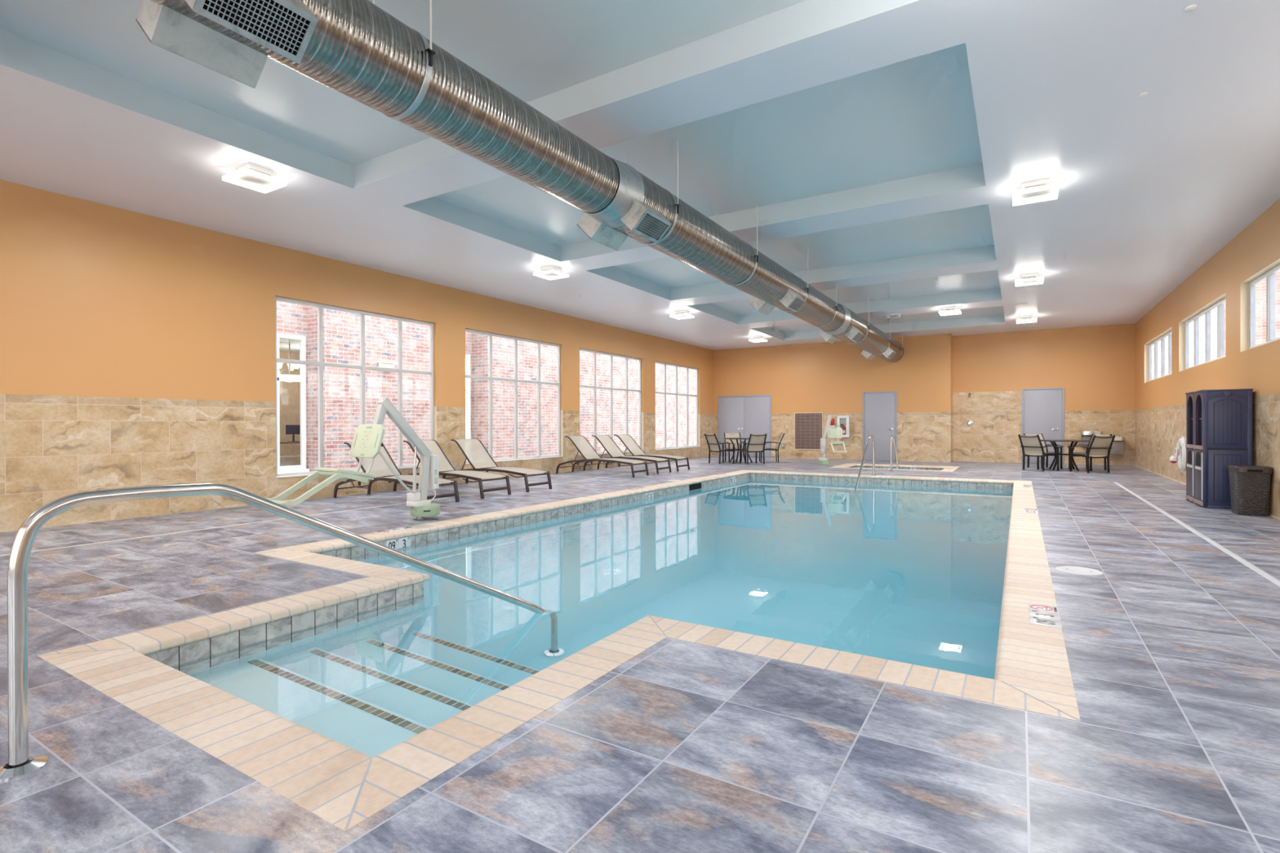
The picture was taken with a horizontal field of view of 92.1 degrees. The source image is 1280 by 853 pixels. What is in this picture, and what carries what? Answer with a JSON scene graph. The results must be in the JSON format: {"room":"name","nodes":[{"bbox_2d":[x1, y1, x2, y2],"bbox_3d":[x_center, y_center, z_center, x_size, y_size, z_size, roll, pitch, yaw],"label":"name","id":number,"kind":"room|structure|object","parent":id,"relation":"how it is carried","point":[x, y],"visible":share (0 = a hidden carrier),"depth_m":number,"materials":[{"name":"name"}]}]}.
{"room":"indoor swimming pool","nodes":[
{"label":"indoor swimming pool","id":0,"kind":"room"},
{"bbox_2d":[0,179,714,532],"bbox_3d":[-4.038,-0.791,11.526,0.120,3.827,25.409,0,0,32],"label":"wall","id":1,"kind":"structure","parent":0,"point":[137,349],"depth_m":8.05,"materials":[{"name":"orange paint"}]},
{"bbox_2d":[465,328,563,464],"bbox_3d":[-2.721,-0.615,13.651,0.132,2.723,3.074,0,0,32],"label":"window","id":2,"kind":"structure","parent":1,"relation":"in","point":[489,377],"depth_m":13.66,"materials":[{"name":"metal"}]},
{"bbox_2d":[579,348,644,455],"bbox_3d":[-0.752,-0.631,16.851,0.132,2.723,3.080,0,0,32],"label":"window","id":3,"kind":"structure","parent":1,"relation":"in","point":[594,387],"depth_m":16.86,"materials":[{"name":"metal"}]},
{"bbox_2d":[655,360,700,450],"bbox_3d":[1.223,-0.647,20.061,0.132,2.723,3.060,0,0,32],"label":"window","id":4,"kind":"structure","parent":1,"relation":"in","point":[664,393],"depth_m":20.05,"materials":[{"name":"metal"}]},
{"bbox_2d":[0,0,1279,350],"bbox_3d":[1.320,-2.839,8.613,12.063,0.259,26.079,0,0,32],"label":"ceiling","id":5,"kind":"structure","parent":0,"point":[891,141],"depth_m":6.12,"materials":[{"name":"white paint"}]},
{"bbox_2d":[222,162,286,193],"bbox_3d":[-4.022,-2.615,6.442,0.430,0.145,0.430,0,0,32],"label":"ceiling light","id":6,"kind":"object","parent":5,"relation":"attached to","point":[250,175],"visible":1,"depth_m":6.40,"materials":[{"name":"white plastic"}]},
{"bbox_2d":[135,0,904,362],"bbox_3d":[1.535,-2.389,8.796,0.851,1.162,23.612,0,0,32],"label":"ventilation duct","id":7,"kind":"object","parent":5,"relation":"hanging from","point":[356,49],"visible":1,"depth_m":4.10,"materials":[{"name":"metal"}]},
{"bbox_2d":[135,18,254,88],"bbox_3d":[-2.270,-1.910,3.172,0.172,0.172,0.470,0,0,32],"label":"grille","id":8,"kind":"object","parent":7,"relation":"attached to","point":[146,24],"depth_m":3.05,"materials":[{"name":"silver metal"}]},
{"bbox_2d":[192,0,318,63],"bbox_3d":[-1.768,-1.910,2.863,0.172,0.172,0.470,0,0,32],"label":"grille","id":9,"kind":"object","parent":7,"relation":"attached to","point":[282,27],"depth_m":2.91,"materials":[{"name":"silver metal"}]},
{"bbox_2d":[577,225,617,250],"bbox_3d":[-0.425,-1.901,6.216,0.172,0.172,0.470,0,0,32],"label":"grille","id":10,"kind":"object","parent":7,"relation":"attached to","point":[588,229],"depth_m":6.02,"materials":[{"name":"silver metal"}]},
{"bbox_2d":[631,208,671,243],"bbox_3d":[0.117,-1.902,5.883,0.172,0.172,0.470,0,0,32],"label":"grille","id":11,"kind":"object","parent":7,"relation":"attached to","point":[646,223],"depth_m":5.84,"materials":[{"name":"silver metal"}]},
{"bbox_2d":[786,295,805,312],"bbox_3d":[2.460,-1.921,9.690,0.172,0.172,0.470,0,0,32],"label":"grille","id":12,"kind":"object","parent":7,"relation":"attached to","point":[794,303],"depth_m":9.62,"materials":[{"name":"silver metal"}]},
{"bbox_2d":[850,331,863,342],"bbox_3d":[4.663,-1.917,13.230,0.172,0.172,0.470,0,0,32],"label":"grille","id":13,"kind":"object","parent":7,"relation":"attached to","point":[855,335],"depth_m":13.13,"materials":[{"name":"silver metal"}]},
{"bbox_2d":[887,351,896,359],"bbox_3d":[6.853,-1.935,16.791,0.172,0.172,0.470,0,0,32],"label":"grille","id":14,"kind":"object","parent":7,"relation":"attached to","point":[890,353],"depth_m":16.65,"materials":[{"name":"silver metal"}]},
{"bbox_2d":[533,265,568,279],"bbox_3d":[-1.512,-2.635,10.522,0.430,0.145,0.430,0,0,32],"label":"ceiling light","id":15,"kind":"object","parent":5,"relation":"attached to","point":[551,272],"visible":1,"depth_m":10.45,"materials":[{"name":"white plastic"}]},
{"bbox_2d":[670,310,694,319],"bbox_3d":[0.998,-2.656,14.601,0.430,0.145,0.430,0,0,32],"label":"ceiling light","id":16,"kind":"object","parent":5,"relation":"attached to","point":[680,314],"visible":1,"depth_m":14.53,"materials":[{"name":"white plastic"}]},
{"bbox_2d":[748,335,767,342],"bbox_3d":[3.607,-2.677,18.843,0.430,0.145,0.430,0,0,32],"label":"ceiling light","id":17,"kind":"object","parent":5,"relation":"attached to","point":[755,339],"visible":1,"depth_m":18.77,"materials":[{"name":"white plastic"}]},
{"bbox_2d":[885,312,900,319],"bbox_3d":[6.172,-2.694,15.034,0.320,0.100,0.120,0,0,32],"label":"emergency light","id":18,"kind":"object","parent":5,"relation":"attached to","point":[897,315],"visible":1,"depth_m":15.01,"materials":[{"name":"white plastic"}]},
{"bbox_2d":[938,306,961,315],"bbox_3d":[7.140,-2.671,14.203,0.430,0.145,0.430,0,0,32],"label":"ceiling light","id":19,"kind":"object","parent":5,"relation":"attached to","point":[951,310],"visible":1,"depth_m":14.12,"materials":[{"name":"white plastic"}]},
{"bbox_2d":[1016,315,1036,324],"bbox_3d":[9.637,-2.682,15.380,0.430,0.145,0.430,0,0,32],"label":"ceiling light","id":20,"kind":"object","parent":5,"relation":"attached to","point":[1026,318],"visible":1,"depth_m":15.29,"materials":[{"name":"white plastic"}]},
{"bbox_2d":[1015,272,1044,286],"bbox_3d":[7.022,-2.660,11.130,0.430,0.145,0.430,0,0,32],"label":"ceiling light","id":21,"kind":"object","parent":5,"relation":"attached to","point":[1028,279],"visible":1,"depth_m":11.06,"materials":[{"name":"white plastic"}]},
{"bbox_2d":[1012,177,1059,205],"bbox_3d":[4.418,-2.639,6.897,0.430,0.145,0.430,0,0,32],"label":"ceiling light","id":22,"kind":"object","parent":5,"relation":"attached to","point":[1038,190],"visible":1,"depth_m":6.83,"materials":[{"name":"white plastic"}]},
{"bbox_2d":[1138,92,1148,97],"bbox_3d":[4.095,-2.699,5.017,0.060,0.012,0.060,0,0,32],"label":"cover plate","id":23,"kind":"object","parent":5,"relation":"attached to","point":[1144,94],"visible":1,"depth_m":5.01,"materials":[{"name":"white plastic"}]},
{"bbox_2d":[1184,4,1196,12],"bbox_3d":[3.547,-2.694,3.974,0.060,0.012,0.060,0,0,32],"label":"cover plate","id":24,"kind":"object","parent":5,"relation":"attached to","point":[1193,6],"visible":1,"depth_m":3.97,"materials":[{"name":"white plastic"}]},
{"bbox_2d":[0,456,1279,852],"bbox_3d":[1.331,1.118,8.626,12.063,0.001,26.079,0,0,32],"label":"floor","id":25,"kind":"structure","parent":0,"point":[1173,651],"depth_m":2.28,"materials":[{"name":"tile"}]},
{"bbox_2d":[265,397,439,519],"bbox_3d":[-3.090,0.397,6.828,0.490,1.465,2.075,0,0,32],"label":"lift","id":26,"kind":"object","parent":25,"relation":"on","point":[367,439],"visible":0.98,"depth_m":7.02,"materials":[{"name":"grey metal"}]},
{"bbox_2d":[416,516,424,519],"bbox_3d":[-2.671,1.104,7.508,0.100,0.044,0.100,0,0,32],"label":"socket","id":27,"kind":"object","parent":26,"relation":"attached to","point":[417,517],"depth_m":7.46,"materials":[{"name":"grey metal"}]},
{"bbox_2d":[333,442,459,502],"bbox_3d":[-3.784,0.688,9.494,2.166,0.888,0.650,0,0,32],"label":"sun lounger","id":28,"kind":"object","parent":25,"relation":"on","point":[380,468],"visible":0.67,"depth_m":9.58,"materials":[{"name":"beige fabric"}]},
{"bbox_2d":[393,440,511,498],"bbox_3d":[-3.207,0.683,10.430,2.166,0.888,0.650,0,0,32],"label":"sun lounger","id":29,"kind":"object","parent":25,"relation":"on","point":[446,468],"visible":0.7,"depth_m":10.38,"materials":[{"name":"beige fabric"}]},
{"bbox_2d":[441,438,551,492],"bbox_3d":[-2.662,0.679,11.316,2.166,0.888,0.650,0,0,32],"label":"sun lounger","id":30,"kind":"object","parent":25,"relation":"on","point":[474,451],"visible":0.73,"depth_m":11.38,"materials":[{"name":"beige fabric"}]},
{"bbox_2d":[37,470,1080,831],"bbox_3d":[1.659,1.992,8.133,6.106,1.752,13.491,0,0,32],"label":"swimming pool","id":31,"kind":"object","parent":25,"relation":"in","point":[344,786],"visible":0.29,"depth_m":2.94,"materials":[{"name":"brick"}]},
{"bbox_2d":[0,483,545,781],"bbox_3d":[-1.352,1.220,3.259,0.144,1.990,2.939,0,0,32],"label":"pool handrail","id":32,"kind":"object","parent":31,"relation":"attached to","point":[19,766],"visible":0.82,"depth_m":2.10,"materials":[{"name":"silver metal"}]},
{"bbox_2d":[373,526,416,533],"bbox_3d":[-2.682,1.131,6.754,0.152,0.007,0.454,0,0,32],"label":"depth marker","id":33,"kind":"object","parent":31,"relation":"on","point":[403,527],"visible":1,"depth_m":6.72,"materials":[{"name":"white tile"}]},
{"bbox_2d":[386,536,410,549],"bbox_3d":[-2.568,1.259,6.567,0.007,0.152,0.302,0,0,32],"label":"depth marker","id":34,"kind":"object","parent":31,"relation":"attached to","point":[406,541],"visible":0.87,"depth_m":6.57,"materials":[{"name":"white tile"}]},
{"bbox_2d":[171,477,1013,757],"bbox_3d":[1.657,1.278,8.130,5.564,0.001,12.949,0,0,32],"label":"pool water","id":35,"kind":"object","parent":31,"relation":"in","point":[908,574],"visible":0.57,"depth_m":4.66,"materials":[{"name":"blue liquid"}]},
{"bbox_2d":[626,487,646,489],"bbox_3d":[-0.062,1.109,11.012,0.152,0.007,0.454,0,0,32],"label":"depth marker","id":36,"kind":"object","parent":31,"relation":"on","point":[637,488],"visible":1,"depth_m":11.01,"materials":[{"name":"white tile"}]},
{"bbox_2d":[644,492,653,498],"bbox_3d":[0.167,1.257,11.013,0.007,0.152,0.302,0,0,32],"label":"depth marker","id":37,"kind":"object","parent":31,"relation":"attached to","point":[649,495],"visible":0.52,"depth_m":11.01,"materials":[{"name":"white tile"}]},
{"bbox_2d":[729,476,735,481],"bbox_3d":[2.143,1.241,14.224,0.007,0.152,0.302,0,0,32],"label":"depth marker","id":38,"kind":"object","parent":31,"relation":"attached to","point":[733,478],"visible":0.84,"depth_m":14.21,"materials":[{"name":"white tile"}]},
{"bbox_2d":[854,435,876,490],"bbox_3d":[4.620,0.908,12.775,0.120,1.451,2.325,0,0,32],"label":"pool handrail","id":39,"kind":"object","parent":31,"relation":"attached to","point":[869,436],"visible":0.91,"depth_m":13.14,"materials":[{"name":"silver metal"}]},
{"bbox_2d":[1022,484,1032,487],"bbox_3d":[7.101,1.089,11.297,0.152,0.007,0.454,0,0,32],"label":"depth marker","id":40,"kind":"object","parent":31,"relation":"on","point":[1024,486],"visible":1,"depth_m":11.25,"materials":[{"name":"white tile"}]},
{"bbox_2d":[1023,508,1038,513],"bbox_3d":[5.120,1.105,8.078,0.152,0.007,0.454,0,0,32],"label":"depth marker","id":41,"kind":"object","parent":31,"relation":"on","point":[1026,510],"visible":1,"depth_m":8.08,"materials":[{"name":"white tile"}]},
{"bbox_2d":[1029,603,1062,628],"bbox_3d":[2.418,1.127,3.687,0.152,0.007,0.454,0,0,32],"label":"depth marker","id":42,"kind":"object","parent":31,"relation":"on","point":[1039,615],"visible":1,"depth_m":3.67,"materials":[{"name":"white tile"}]},
{"bbox_2d":[555,435,648,477],"bbox_3d":[-0.891,0.664,14.195,2.166,0.888,0.650,0,0,32],"label":"sun lounger","id":43,"kind":"object","parent":25,"relation":"on","point":[581,443],"visible":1,"depth_m":14.27,"materials":[{"name":"beige fabric"}]},
{"bbox_2d":[582,435,671,474],"bbox_3d":[-0.336,0.660,15.098,2.166,0.888,0.650,0,0,32],"label":"sun lounger","id":44,"kind":"object","parent":25,"relation":"on","point":[606,442],"visible":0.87,"depth_m":15.16,"materials":[{"name":"beige fabric"}]},
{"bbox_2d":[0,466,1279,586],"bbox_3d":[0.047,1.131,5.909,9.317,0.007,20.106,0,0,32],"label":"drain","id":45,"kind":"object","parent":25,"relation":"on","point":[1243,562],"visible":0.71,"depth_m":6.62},
{"bbox_2d":[605,434,689,471],"bbox_3d":[0.178,0.655,15.932,2.166,0.888,0.650,0,0,32],"label":"sun lounger","id":46,"kind":"object","parent":25,"relation":"on","point":[628,441],"visible":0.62,"depth_m":16.00,"materials":[{"name":"beige fabric"}]},
{"bbox_2d":[703,433,735,464],"bbox_3d":[2.324,0.642,18.089,0.726,0.883,0.599,0,0,-29],"label":"patio chair","id":47,"kind":"object","parent":25,"relation":"on","point":[713,445],"visible":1,"depth_m":18.00,"materials":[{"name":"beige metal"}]},
{"bbox_2d":[724,432,746,462],"bbox_3d":[2.934,0.637,19.110,0.599,0.883,0.726,0,0,-5],"label":"patio chair","id":48,"kind":"object","parent":25,"relation":"on","point":[727,446],"visible":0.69,"depth_m":19.30,"materials":[{"name":"beige fabric"}]},
{"bbox_2d":[722,437,752,463],"bbox_3d":[3.004,0.715,18.374,1.074,0.745,1.074,0,0,32],"label":"patio table","id":49,"kind":"object","parent":25,"relation":"on","point":[730,438],"visible":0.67,"depth_m":18.30,"materials":[{"name":"brown metal"}]},
{"bbox_2d":[738,433,766,464],"bbox_3d":[3.281,0.640,17.884,0.599,0.883,0.726,0,0,-15],"label":"patio chair","id":50,"kind":"object","parent":25,"relation":"on","point":[756,442],"visible":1,"depth_m":17.68,"materials":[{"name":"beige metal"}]},
{"bbox_2d":[759,433,784,462],"bbox_3d":[3.960,0.636,18.566,0.726,0.883,0.599,0,0,6],"label":"patio chair","id":51,"kind":"object","parent":25,"relation":"on","point":[780,440],"visible":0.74,"depth_m":18.33,"materials":[{"name":"beige fabric"}]},
{"bbox_2d":[818,414,847,464],"bbox_3d":[5.286,0.371,16.977,0.650,1.408,1.176,0,0,11],"label":"lift","id":52,"kind":"object","parent":25,"relation":"on","point":[832,432],"visible":1,"depth_m":17.32,"materials":[{"name":"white plastic"}]},
{"bbox_2d":[829,463,959,471],"bbox_3d":[6.752,1.606,16.354,2.926,1.062,2.086,0,0,32],"label":"hot tub","id":53,"kind":"object","parent":25,"relation":"in","point":[868,466],"visible":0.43,"depth_m":16.75,"materials":[{"name":"tile"}]},
{"bbox_2d":[888,435,897,471],"bbox_3d":[6.314,0.950,15.319,0.120,1.464,0.944,0,0,32],"label":"handrail","id":54,"kind":"object","parent":53,"relation":"attached to","point":[892,437],"visible":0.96,"depth_m":15.11,"materials":[{"name":"silver metal"}]},
{"bbox_2d":[1017,434,1060,471],"bbox_3d":[9.751,0.632,15.099,0.726,0.883,0.599,0,0,-20],"label":"patio chair","id":55,"kind":"object","parent":25,"relation":"on","point":[1032,445],"visible":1,"depth_m":14.97,"materials":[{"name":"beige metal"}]},
{"bbox_2d":[1023,433,1063,469],"bbox_3d":[10.378,0.628,15.912,0.599,0.883,0.726,0,0,-4],"label":"patio chair","id":56,"kind":"object","parent":25,"relation":"on","point":[1041,436],"visible":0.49,"depth_m":16.08,"materials":[{"name":"beige fabric"}]},
{"bbox_2d":[1040,439,1090,471],"bbox_3d":[10.462,0.705,15.229,1.074,0.745,1.074,0,0,26],"label":"patio table","id":57,"kind":"object","parent":25,"relation":"on","point":[1052,441],"visible":0.76,"depth_m":15.13,"materials":[{"name":"brown metal"}]},
{"bbox_2d":[1055,565,1102,575],"bbox_3d":[3.420,1.123,4.805,0.300,0.009,0.300,0,0,32],"label":"lid","id":58,"kind":"object","parent":25,"relation":"on","point":[1068,569],"visible":1,"depth_m":4.79,"materials":[{"name":"white plastic"}]},
{"bbox_2d":[1066,433,1111,470],"bbox_3d":[11.156,0.628,15.289,0.726,0.883,0.599,0,0,-10],"label":"patio chair","id":59,"kind":"object","parent":25,"relation":"on","point":[1092,435],"visible":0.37,"depth_m":15.47,"materials":[{"name":"black metal"}]},
{"bbox_2d":[1068,435,1115,473],"bbox_3d":[10.591,0.632,14.444,0.599,0.883,0.726,0,0,-5],"label":"patio chair","id":60,"kind":"object","parent":25,"relation":"on","point":[1100,446],"visible":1,"depth_m":14.24,"materials":[{"name":"beige fabric"}]},
{"bbox_2d":[1185,391,1194,503],"bbox_3d":[8.214,0.300,8.853,0.507,1.597,0.509,0,0,32],"label":"cabinet","id":61,"kind":"object","parent":25,"relation":"on","point":[1189,444],"visible":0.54,"depth_m":9.05,"materials":[{"name":"blue wood"}]},
{"bbox_2d":[1193,388,1253,509],"bbox_3d":[7.949,0.302,8.423,0.507,1.597,0.509,0,0,32],"label":"cabinet","id":62,"kind":"object","parent":25,"relation":"on","point":[1223,418],"visible":0.94,"depth_m":8.26,"materials":[{"name":"blue plastic"}]},
{"bbox_2d":[1227,465,1273,516],"bbox_3d":[7.666,0.800,7.755,0.352,0.607,0.408,0,0,32],"label":"laundry hamper","id":63,"kind":"object","parent":25,"relation":"on","point":[1250,485],"visible":1,"depth_m":7.63,"materials":[{"name":"plastic"}]},
{"bbox_2d":[713,333,952,462],"bbox_3d":[6.116,-0.849,20.589,7.679,3.827,0.670,0,0,32],"label":"wall","id":64,"kind":"structure","parent":0,"point":[826,378],"depth_m":19.87,"materials":[{"name":"orange paint"}]},
{"bbox_2d":[717,395,771,457],"bbox_3d":[3.657,-0.012,21.697,1.990,2.160,0.127,0,0,32],"label":"door","id":65,"kind":"structure","parent":64,"relation":"in","point":[748,414],"depth_m":21.66,"materials":[{"name":"grey paint"}]},
{"bbox_2d":[794,412,822,449],"bbox_3d":[5.599,0.154,20.503,0.960,1.245,0.024,0,0,32],"label":"wall panel","id":66,"kind":"object","parent":64,"relation":"attached to","point":[808,426],"visible":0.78,"depth_m":20.51,"materials":[{"name":"paint"}]},
{"bbox_2d":[830,418,834,425],"bbox_3d":[6.259,-0.144,20.078,0.110,0.210,0.055,0,0,32],"label":"alarm box","id":67,"kind":"object","parent":64,"relation":"attached to","point":[832,423],"visible":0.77,"depth_m":20.05,"materials":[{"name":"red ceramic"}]},
{"bbox_2d":[836,415,849,437],"bbox_3d":[6.541,-0.001,19.829,0.370,0.695,0.183,0,0,32],"label":"upper cabinet","id":68,"kind":"object","parent":64,"relation":"attached to","point":[845,420],"visible":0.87,"depth_m":19.77,"materials":[{"name":"white plastic"}]},
{"bbox_2d":[840,423,845,434],"bbox_3d":[6.543,0.109,19.841,0.171,0.410,0.117,0,0,-6],"label":"fire extinguisher","id":69,"kind":"object","parent":68,"relation":"in","point":[843,428],"visible":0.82,"depth_m":19.80,"materials":[{"name":"red metal"}]},
{"bbox_2d":[862,391,897,461],"bbox_3d":[7.507,-0.015,19.328,1.010,2.160,0.127,0,0,32],"label":"door","id":70,"kind":"structure","parent":64,"relation":"in","point":[879,408],"depth_m":19.32,"materials":[{"name":"grey paint"}]},
{"bbox_2d":[952,323,1135,466],"bbox_3d":[11.429,-0.853,17.713,4.384,3.827,0.001,0,0,32],"label":"wall","id":71,"kind":"structure","parent":0,"point":[1095,366],"depth_m":17.67,"materials":[{"name":"orange paint"}]},
{"bbox_2d":[966,420,973,426],"bbox_3d":[9.930,-0.099,18.583,0.170,0.170,0.094,0,0,32],"label":"shower valve","id":72,"kind":"object","parent":71,"relation":"attached to","point":[969,423],"visible":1,"depth_m":18.60,"materials":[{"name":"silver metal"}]},
{"bbox_2d":[1022,387,1064,464],"bbox_3d":[11.520,-0.020,17.646,1.020,2.160,0.127,0,0,32],"label":"door","id":73,"kind":"structure","parent":71,"relation":"in","point":[1042,411],"depth_m":17.61,"materials":[{"name":"grey paint"}]},
{"bbox_2d":[1080,428,1124,454],"bbox_3d":[12.546,0.404,16.755,0.950,0.681,0.468,0,0,32],"label":"fountain","id":74,"kind":"object","parent":71,"relation":"attached to","point":[1117,446],"visible":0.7,"depth_m":16.49,"materials":[{"name":"silver metal"}]},
{"bbox_2d":[1080,428,1102,435],"bbox_3d":[12.343,0.147,16.874,0.480,0.166,0.460,0,0,32],"label":"basin","id":75,"kind":"object","parent":74,"relation":"in","point":[1082,433],"depth_m":16.70,"materials":[{"name":"silver metal"}]},
{"bbox_2d":[1113,434,1124,440],"bbox_3d":[12.769,0.292,16.613,0.420,0.166,0.460,0,0,32],"label":"basin","id":76,"kind":"object","parent":74,"relation":"in","point":[1117,438],"depth_m":16.37,"materials":[{"name":"silver metal"}]},
{"bbox_2d":[1135,198,1279,518],"bbox_3d":[6.523,-0.799,5.422,0.140,3.827,26.079,0,0,32],"label":"wall","id":77,"kind":"structure","parent":0,"point":[1161,402],"depth_m":9.59,"materials":[{"name":"orange paint"}]},
{"bbox_2d":[1148,330,1171,381],"bbox_3d":[11.789,-1.556,13.904,0.054,0.965,3.253,0,0,32],"label":"window","id":78,"kind":"structure","parent":77,"relation":"in","point":[1162,339],"depth_m":13.95,"materials":[{"name":"white plastic"}]},
{"bbox_2d":[1176,435,1186,472],"bbox_3d":[9.937,0.505,11.266,0.149,0.664,0.664,0,0,32],"label":"life ring","id":79,"kind":"object","parent":77,"relation":"attached to","point":[1181,463],"visible":0.68,"depth_m":11.16,"materials":[{"name":"white plastic"}]},
{"bbox_2d":[1169,447,1179,463],"bbox_3d":[9.799,0.529,11.305,0.136,0.299,0.230,0,0,32],"label":"rope","id":80,"kind":"object","parent":79,"relation":"hanging from","point":[1173,459],"visible":1,"depth_m":11.29,"materials":[{"name":"white plastic"}]},
{"bbox_2d":[1185,297,1226,369],"bbox_3d":[9.747,-1.539,10.586,0.054,0.965,3.200,0,0,32],"label":"window","id":81,"kind":"structure","parent":77,"relation":"in","point":[1220,304],"depth_m":10.59,"materials":[{"name":"white plastic"}]},
{"bbox_2d":[1134,465,1279,519],"bbox_3d":[6.457,1.108,5.460,0.011,0.012,26.059,0,0,32],"label":"baseboard","id":82,"kind":"structure","parent":77,"relation":"attached to","point":[1135,465],"depth_m":12.43,"materials":[{"name":"paint"}]},
{"bbox_2d":[1248,263,1279,349],"bbox_3d":[7.696,-1.523,7.251,0.054,0.965,3.190,0,0,32],"label":"window","id":83,"kind":"structure","parent":77,"relation":"in","point":[1269,276],"depth_m":7.98,"materials":[{"name":"white plastic"}]},
{"label":"outside","id":84,"kind":"structure","parent":0,"visible":0},
{"label":"ground","id":85,"kind":"structure","parent":84,"visible":0},
{"bbox_2d":[275,296,696,478],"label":"windows","id":86,"kind":"structure","parent":85,"relation":"on","point":[297,398],"depth_m":19.25,"materials":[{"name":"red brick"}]},
{"bbox_2d":[279,338,299,382],"bbox_3d":[-9.331,-1.764,16.452,0.835,1.170,0.867,0,0,32],"label":"chandelier","id":87,"kind":"object","parent":86,"relation":"hanging from","point":[291,366],"visible":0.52,"depth_m":16.29,"materials":[{"name":"grey metal"}]},
{"bbox_2d":[280,441,300,457],"bbox_3d":[-9.499,0.769,17.002,0.600,0.700,1.500,0,0,32],"label":"desk","id":88,"kind":"object","parent":86,"relation":"on","point":[281,442],"visible":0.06,"depth_m":16.69,"materials":[{"name":"brown wood"}]},
{"bbox_2d":[280,454,300,457],"bbox_3d":[-9.499,0.804,17.002,0.520,0.030,1.420,0,0,32],"label":"shelf","id":89,"kind":"object","parent":88,"relation":"attached to","point":[287,455],"depth_m":16.68,"materials":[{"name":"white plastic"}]},
{"bbox_2d":[285,425,300,441],"bbox_3d":[-9.527,0.187,16.958,0.160,0.460,0.400,0,0,32],"label":"monitor","id":90,"kind":"object","parent":88,"relation":"on","point":[290,429],"visible":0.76,"depth_m":16.94,"materials":[{"name":"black plastic"}]},
{"bbox_2d":[377,360,397,368],"bbox_3d":[-6.522,-1.571,15.945,0.179,0.210,0.500,0,0,32],"label":"wall lamp","id":91,"kind":"object","parent":86,"relation":"attached to","point":[388,364],"depth_m":15.90,"materials":[{"name":"white plastic"}]},
{"bbox_2d":[1217,271,1279,357],"bbox_3d":[22.175,-2.128,20.396,4.300,6.500,3.300,0,0,32],"label":"brick building","id":92,"kind":"structure","parent":85,"relation":"on","point":[1260,288],"depth_m":19.91,"materials":[{"name":"red brick"}]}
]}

